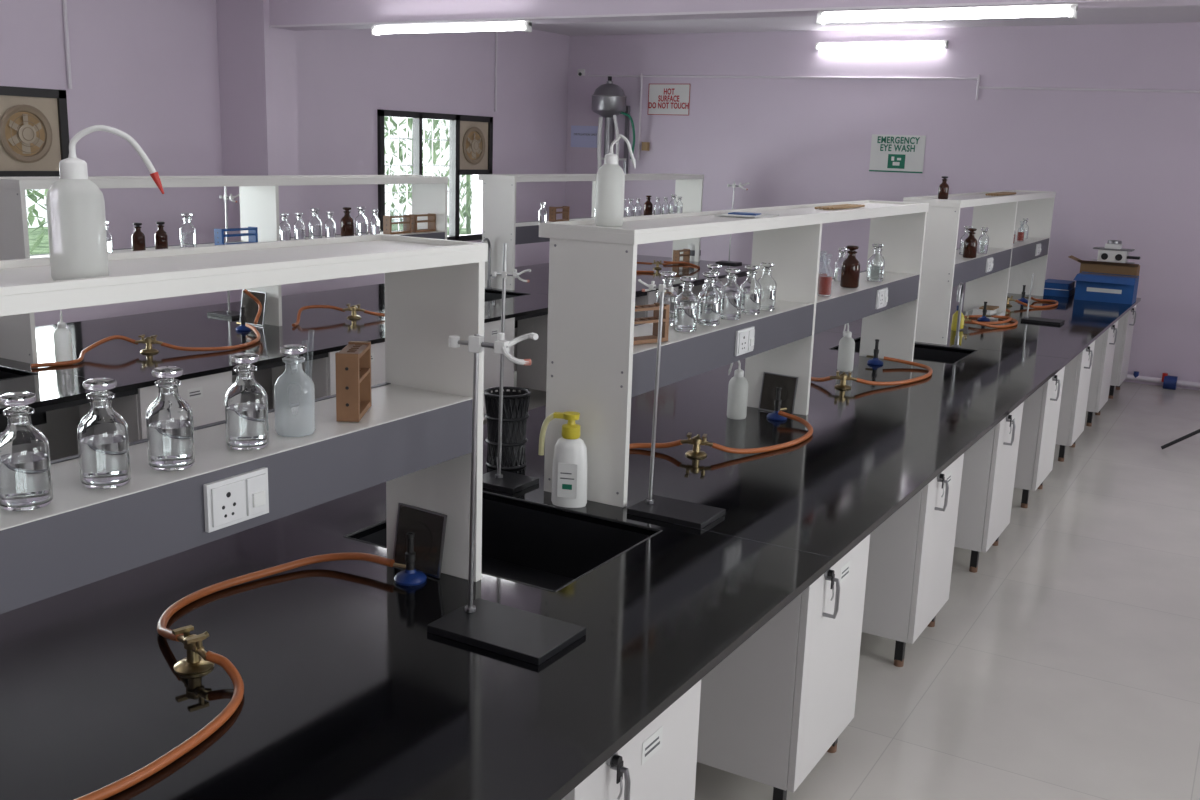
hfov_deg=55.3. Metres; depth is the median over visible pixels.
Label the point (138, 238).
bottle
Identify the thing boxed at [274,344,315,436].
bottle
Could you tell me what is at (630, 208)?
bottle
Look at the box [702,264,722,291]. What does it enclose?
bottle
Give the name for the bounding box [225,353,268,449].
bottle
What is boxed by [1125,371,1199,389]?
pipe
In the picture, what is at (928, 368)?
gas hose
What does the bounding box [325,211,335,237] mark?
bottle
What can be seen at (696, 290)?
storage cabinet
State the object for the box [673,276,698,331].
bottle
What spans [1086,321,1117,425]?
storage cabinet
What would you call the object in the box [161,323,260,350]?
gas hose
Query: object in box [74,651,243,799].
gas hose
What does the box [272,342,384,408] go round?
storage cabinet
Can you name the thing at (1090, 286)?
carton
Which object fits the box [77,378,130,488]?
bottle
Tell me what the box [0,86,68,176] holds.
exhaust fan
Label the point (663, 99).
warning sign
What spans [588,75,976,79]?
conduit pipe
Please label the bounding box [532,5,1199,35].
ceiling
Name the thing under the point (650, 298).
storage cabinet
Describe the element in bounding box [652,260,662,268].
gas valve
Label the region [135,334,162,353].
gas valve
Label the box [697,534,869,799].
storage cabinet
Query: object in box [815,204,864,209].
wooden sticks
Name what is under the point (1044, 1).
trim
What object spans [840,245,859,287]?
bottle
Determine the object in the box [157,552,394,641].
gas hose
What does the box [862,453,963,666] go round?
storage cabinet
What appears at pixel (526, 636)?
stand
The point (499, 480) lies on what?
stand
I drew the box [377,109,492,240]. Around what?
window
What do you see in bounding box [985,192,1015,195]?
wooden sticks
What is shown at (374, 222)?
bottle
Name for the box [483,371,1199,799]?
floor
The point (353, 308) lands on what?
gas valve
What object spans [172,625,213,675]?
gas valve
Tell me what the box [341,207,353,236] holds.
bottle
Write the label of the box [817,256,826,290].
bottle
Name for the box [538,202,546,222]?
bottle
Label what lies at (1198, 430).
camera tripod
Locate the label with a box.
[571,126,597,147]
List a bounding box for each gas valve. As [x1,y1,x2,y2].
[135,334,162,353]
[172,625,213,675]
[342,304,364,318]
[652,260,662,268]
[680,432,712,457]
[830,371,856,388]
[963,315,970,327]
[1006,296,1015,306]
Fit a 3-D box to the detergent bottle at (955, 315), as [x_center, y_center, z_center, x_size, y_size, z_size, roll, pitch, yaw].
[2.135,-0.488,6.827,0.072,0.150,0.043,9,14,29]
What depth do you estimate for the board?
4.51 m
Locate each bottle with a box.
[0,392,52,510]
[46,125,163,280]
[53,311,72,361]
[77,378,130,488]
[106,221,112,252]
[132,223,145,250]
[146,366,194,470]
[154,222,167,248]
[180,213,195,247]
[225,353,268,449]
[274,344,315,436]
[280,213,290,240]
[294,213,304,239]
[308,208,321,238]
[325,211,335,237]
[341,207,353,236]
[355,207,367,235]
[370,209,379,234]
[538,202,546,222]
[538,411,586,507]
[595,134,635,226]
[624,199,626,216]
[627,199,633,216]
[634,198,641,215]
[643,195,652,215]
[654,197,660,214]
[656,271,678,324]
[662,197,668,213]
[669,194,677,213]
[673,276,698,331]
[677,196,682,212]
[698,272,720,325]
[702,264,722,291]
[720,268,741,319]
[727,361,747,419]
[740,265,761,314]
[757,262,776,310]
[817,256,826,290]
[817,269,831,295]
[834,248,846,281]
[837,323,854,371]
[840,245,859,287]
[867,243,884,281]
[938,176,948,198]
[951,305,963,330]
[959,226,972,254]
[963,228,977,257]
[977,229,987,253]
[979,227,988,244]
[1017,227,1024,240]
[1020,218,1028,238]
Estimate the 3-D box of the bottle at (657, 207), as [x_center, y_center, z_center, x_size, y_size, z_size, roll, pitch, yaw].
[0.498,-1.677,9.914,0.060,0.151,0.060,9,14,29]
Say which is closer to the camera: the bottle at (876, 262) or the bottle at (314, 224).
the bottle at (876, 262)
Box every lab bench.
[0,255,750,460]
[0,283,1140,799]
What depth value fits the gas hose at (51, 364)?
5.08 m
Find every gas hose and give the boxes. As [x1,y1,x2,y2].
[30,335,137,367]
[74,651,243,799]
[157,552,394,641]
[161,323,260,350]
[243,289,261,324]
[292,305,344,326]
[364,310,384,316]
[629,440,681,448]
[636,262,653,272]
[663,261,699,267]
[711,411,812,453]
[811,376,832,381]
[855,356,932,385]
[964,315,1017,327]
[1015,297,1057,307]
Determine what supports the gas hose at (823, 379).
on the lab bench at (349, 694)
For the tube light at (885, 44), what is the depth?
9.77 m
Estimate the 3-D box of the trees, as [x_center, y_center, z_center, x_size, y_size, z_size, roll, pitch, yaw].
[-2.382,-3.371,14.991,2.903,5.618,20.187,9,14,29]
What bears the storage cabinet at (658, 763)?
on the floor
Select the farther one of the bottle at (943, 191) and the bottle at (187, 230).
the bottle at (943, 191)
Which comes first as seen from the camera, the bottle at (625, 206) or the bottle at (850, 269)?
the bottle at (850, 269)
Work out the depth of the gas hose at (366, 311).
6.54 m
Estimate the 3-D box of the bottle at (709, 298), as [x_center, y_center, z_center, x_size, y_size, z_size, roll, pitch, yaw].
[0.361,-0.335,3.769,0.076,0.171,0.076,9,14,29]
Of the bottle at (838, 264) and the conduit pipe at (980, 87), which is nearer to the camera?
the bottle at (838, 264)
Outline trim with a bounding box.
[269,0,1141,26]
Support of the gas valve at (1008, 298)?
on the lab bench at (349, 694)
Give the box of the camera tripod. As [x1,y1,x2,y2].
[1161,429,1199,449]
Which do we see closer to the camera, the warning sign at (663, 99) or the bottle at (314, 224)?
the bottle at (314, 224)
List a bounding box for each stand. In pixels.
[207,187,239,318]
[427,332,585,664]
[482,243,538,493]
[627,279,725,528]
[716,181,749,264]
[1021,274,1064,324]
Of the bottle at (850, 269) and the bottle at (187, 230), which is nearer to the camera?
the bottle at (850, 269)
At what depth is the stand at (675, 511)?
3.19 m
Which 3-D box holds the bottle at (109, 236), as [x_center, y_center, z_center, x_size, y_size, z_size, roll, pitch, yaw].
[-2.291,-0.752,5.300,0.060,0.151,0.060,9,14,29]
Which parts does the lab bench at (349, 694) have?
bunsen burner, bunsen burner, bunsen burner, bunsen burner, bunsen burner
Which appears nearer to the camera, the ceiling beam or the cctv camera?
the ceiling beam
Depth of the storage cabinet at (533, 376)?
7.68 m
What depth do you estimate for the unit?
10.94 m
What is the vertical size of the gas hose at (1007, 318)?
0.050 m
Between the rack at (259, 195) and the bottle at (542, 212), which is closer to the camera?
the rack at (259, 195)
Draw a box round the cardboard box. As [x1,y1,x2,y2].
[1069,255,1139,275]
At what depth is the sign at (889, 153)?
9.90 m
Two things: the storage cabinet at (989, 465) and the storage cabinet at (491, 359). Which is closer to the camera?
the storage cabinet at (989, 465)
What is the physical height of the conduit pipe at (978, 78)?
0.200 m
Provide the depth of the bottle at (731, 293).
3.89 m
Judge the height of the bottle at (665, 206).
0.151 m
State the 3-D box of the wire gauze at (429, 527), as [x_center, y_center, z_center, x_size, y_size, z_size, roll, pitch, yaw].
[-0.429,0.332,2.716,0.150,0.149,0.029,10,15,33]
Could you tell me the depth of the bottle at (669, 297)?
3.72 m
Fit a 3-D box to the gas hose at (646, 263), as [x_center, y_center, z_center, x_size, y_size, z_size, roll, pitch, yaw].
[0.331,-1.116,9.604,0.225,0.062,0.402,2,12,-1]
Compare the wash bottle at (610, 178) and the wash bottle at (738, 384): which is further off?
the wash bottle at (738, 384)
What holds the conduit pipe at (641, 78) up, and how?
attached to the wall at (1124, 166)
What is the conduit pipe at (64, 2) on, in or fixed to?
attached to the wall at (146, 70)
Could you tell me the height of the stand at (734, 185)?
0.740 m
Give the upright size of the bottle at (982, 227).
0.151 m
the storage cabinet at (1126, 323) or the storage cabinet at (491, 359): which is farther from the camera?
the storage cabinet at (1126, 323)
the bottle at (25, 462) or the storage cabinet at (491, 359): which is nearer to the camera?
the bottle at (25, 462)
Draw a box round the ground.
[28,224,471,254]
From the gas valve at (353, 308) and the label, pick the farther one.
the label
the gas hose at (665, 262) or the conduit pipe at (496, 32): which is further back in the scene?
the conduit pipe at (496, 32)
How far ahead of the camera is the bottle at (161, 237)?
5.54 m
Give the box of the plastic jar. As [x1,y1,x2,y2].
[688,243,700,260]
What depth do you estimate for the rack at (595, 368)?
3.56 m
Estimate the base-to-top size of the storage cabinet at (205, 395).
0.692 m
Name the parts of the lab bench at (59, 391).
bunsen burner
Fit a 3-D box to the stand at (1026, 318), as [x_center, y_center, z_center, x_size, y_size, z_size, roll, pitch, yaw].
[2.842,-0.647,7.305,0.240,0.300,0.160,9,14,29]
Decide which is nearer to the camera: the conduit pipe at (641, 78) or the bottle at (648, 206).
the bottle at (648, 206)
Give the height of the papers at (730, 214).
0.012 m
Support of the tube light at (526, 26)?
attached to the ceiling
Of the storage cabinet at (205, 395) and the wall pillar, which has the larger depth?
the wall pillar
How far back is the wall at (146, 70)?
7.84 m
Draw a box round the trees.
[26,116,471,254]
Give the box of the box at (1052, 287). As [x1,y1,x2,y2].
[1043,279,1074,296]
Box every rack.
[0,175,447,363]
[0,234,487,613]
[214,227,257,244]
[335,341,371,421]
[383,214,411,233]
[409,213,435,232]
[478,173,703,289]
[539,200,928,507]
[549,206,569,221]
[633,303,669,344]
[673,249,689,262]
[903,190,1055,344]
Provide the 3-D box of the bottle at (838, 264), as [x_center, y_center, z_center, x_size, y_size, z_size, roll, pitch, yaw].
[1.097,-0.616,5.200,0.060,0.151,0.060,9,14,29]
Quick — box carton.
[1074,272,1138,304]
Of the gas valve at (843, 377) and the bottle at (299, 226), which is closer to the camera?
the gas valve at (843, 377)
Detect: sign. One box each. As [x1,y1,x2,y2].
[648,84,690,114]
[869,134,925,172]
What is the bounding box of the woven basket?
[484,386,530,469]
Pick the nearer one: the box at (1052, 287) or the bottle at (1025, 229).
the bottle at (1025, 229)
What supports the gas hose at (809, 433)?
on the lab bench at (349, 694)
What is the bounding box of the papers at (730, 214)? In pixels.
[714,212,778,217]
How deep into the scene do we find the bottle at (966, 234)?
6.85 m
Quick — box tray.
[965,305,1004,319]
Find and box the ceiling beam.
[269,0,1199,30]
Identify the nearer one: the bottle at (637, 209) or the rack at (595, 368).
the rack at (595, 368)
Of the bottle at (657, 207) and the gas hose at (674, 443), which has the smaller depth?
the gas hose at (674, 443)
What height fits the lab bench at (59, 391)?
0.736 m
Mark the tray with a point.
(991, 310)
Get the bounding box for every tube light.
[371,20,531,35]
[815,40,947,49]
[816,4,1077,24]
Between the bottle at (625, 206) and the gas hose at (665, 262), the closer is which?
the bottle at (625, 206)
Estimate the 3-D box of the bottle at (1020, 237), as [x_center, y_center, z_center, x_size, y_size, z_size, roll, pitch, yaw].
[3.003,-1.203,8.163,0.048,0.145,0.048,9,14,29]
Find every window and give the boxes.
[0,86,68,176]
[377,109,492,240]
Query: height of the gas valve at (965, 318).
0.073 m
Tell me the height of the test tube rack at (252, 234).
0.090 m
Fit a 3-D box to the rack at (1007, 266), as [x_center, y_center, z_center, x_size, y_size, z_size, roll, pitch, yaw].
[2.536,-0.952,7.515,0.324,0.785,2.930,9,14,29]
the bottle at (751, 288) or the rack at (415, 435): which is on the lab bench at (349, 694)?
the rack at (415, 435)
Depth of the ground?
29.34 m
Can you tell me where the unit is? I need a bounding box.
[592,76,649,173]
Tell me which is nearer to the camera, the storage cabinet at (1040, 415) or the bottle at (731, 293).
the bottle at (731, 293)
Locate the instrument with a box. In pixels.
[1091,240,1139,263]
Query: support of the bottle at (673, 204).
in the rack at (500, 226)
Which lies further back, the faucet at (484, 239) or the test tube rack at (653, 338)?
the faucet at (484, 239)
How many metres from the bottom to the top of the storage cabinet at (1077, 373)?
0.692 m
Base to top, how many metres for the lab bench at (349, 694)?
0.736 m
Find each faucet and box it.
[482,238,495,288]
[951,282,967,347]
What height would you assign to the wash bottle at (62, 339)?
0.225 m
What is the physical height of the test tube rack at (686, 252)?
0.121 m
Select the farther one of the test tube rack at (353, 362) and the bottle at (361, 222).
the bottle at (361, 222)
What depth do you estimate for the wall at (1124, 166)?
9.63 m
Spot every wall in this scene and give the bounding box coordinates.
[0,0,569,326]
[565,22,1199,389]
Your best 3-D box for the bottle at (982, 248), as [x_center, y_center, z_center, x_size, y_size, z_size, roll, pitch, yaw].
[2.339,-0.968,6.987,0.060,0.151,0.060,9,14,29]
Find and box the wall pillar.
[216,0,301,302]
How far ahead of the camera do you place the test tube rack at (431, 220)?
7.24 m
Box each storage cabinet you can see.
[79,371,231,441]
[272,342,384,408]
[483,317,514,419]
[517,315,547,393]
[561,680,700,799]
[635,286,678,317]
[678,277,736,298]
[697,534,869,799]
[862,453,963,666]
[954,402,1023,572]
[1014,366,1064,507]
[1056,341,1094,461]
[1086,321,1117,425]
[1108,304,1136,398]
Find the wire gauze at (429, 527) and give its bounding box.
[393,503,446,577]
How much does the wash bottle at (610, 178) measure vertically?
0.264 m
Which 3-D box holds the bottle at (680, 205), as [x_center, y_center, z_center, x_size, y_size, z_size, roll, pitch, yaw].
[0.712,-1.748,10.268,0.060,0.151,0.060,9,14,29]
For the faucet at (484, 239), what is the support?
on the lab bench at (59, 391)
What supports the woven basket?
on the lab bench at (349, 694)
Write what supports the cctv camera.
attached to the wall at (1124, 166)
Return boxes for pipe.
[62,0,71,88]
[494,31,497,111]
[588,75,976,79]
[637,73,642,159]
[975,75,979,99]
[979,86,1199,92]
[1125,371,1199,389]
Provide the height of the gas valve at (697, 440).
0.073 m
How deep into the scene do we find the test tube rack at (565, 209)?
8.63 m
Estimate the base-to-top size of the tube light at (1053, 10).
0.060 m
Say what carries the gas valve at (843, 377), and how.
on the lab bench at (349, 694)
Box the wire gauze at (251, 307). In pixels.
[239,290,266,325]
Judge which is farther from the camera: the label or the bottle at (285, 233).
the label
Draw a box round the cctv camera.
[578,69,584,75]
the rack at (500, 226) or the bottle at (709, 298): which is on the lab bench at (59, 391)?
the rack at (500, 226)
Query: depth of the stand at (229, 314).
6.39 m
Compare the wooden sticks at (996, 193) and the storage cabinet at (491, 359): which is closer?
the storage cabinet at (491, 359)
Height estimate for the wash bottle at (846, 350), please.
0.238 m
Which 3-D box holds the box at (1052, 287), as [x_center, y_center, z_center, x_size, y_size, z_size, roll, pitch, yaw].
[3.554,-0.871,8.893,0.220,0.100,0.320,9,14,29]
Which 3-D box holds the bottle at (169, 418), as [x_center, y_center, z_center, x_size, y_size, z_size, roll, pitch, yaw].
[-0.735,0.029,1.956,0.076,0.171,0.076,9,14,29]
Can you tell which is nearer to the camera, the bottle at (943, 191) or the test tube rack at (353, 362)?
the test tube rack at (353, 362)
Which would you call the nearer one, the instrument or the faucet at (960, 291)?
the faucet at (960, 291)
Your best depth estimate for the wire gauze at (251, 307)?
6.18 m
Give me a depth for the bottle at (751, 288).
4.03 m
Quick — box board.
[759,372,797,414]
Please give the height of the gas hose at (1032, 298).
0.050 m
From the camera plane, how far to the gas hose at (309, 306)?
6.46 m
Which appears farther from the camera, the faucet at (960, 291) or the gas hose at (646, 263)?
the gas hose at (646, 263)
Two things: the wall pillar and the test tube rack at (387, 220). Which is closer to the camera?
the test tube rack at (387, 220)
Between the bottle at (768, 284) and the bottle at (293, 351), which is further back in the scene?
the bottle at (768, 284)
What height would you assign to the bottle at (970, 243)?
0.171 m
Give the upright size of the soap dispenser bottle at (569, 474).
0.272 m
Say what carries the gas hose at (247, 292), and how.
on the lab bench at (59, 391)
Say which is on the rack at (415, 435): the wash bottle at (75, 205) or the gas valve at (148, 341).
the wash bottle at (75, 205)

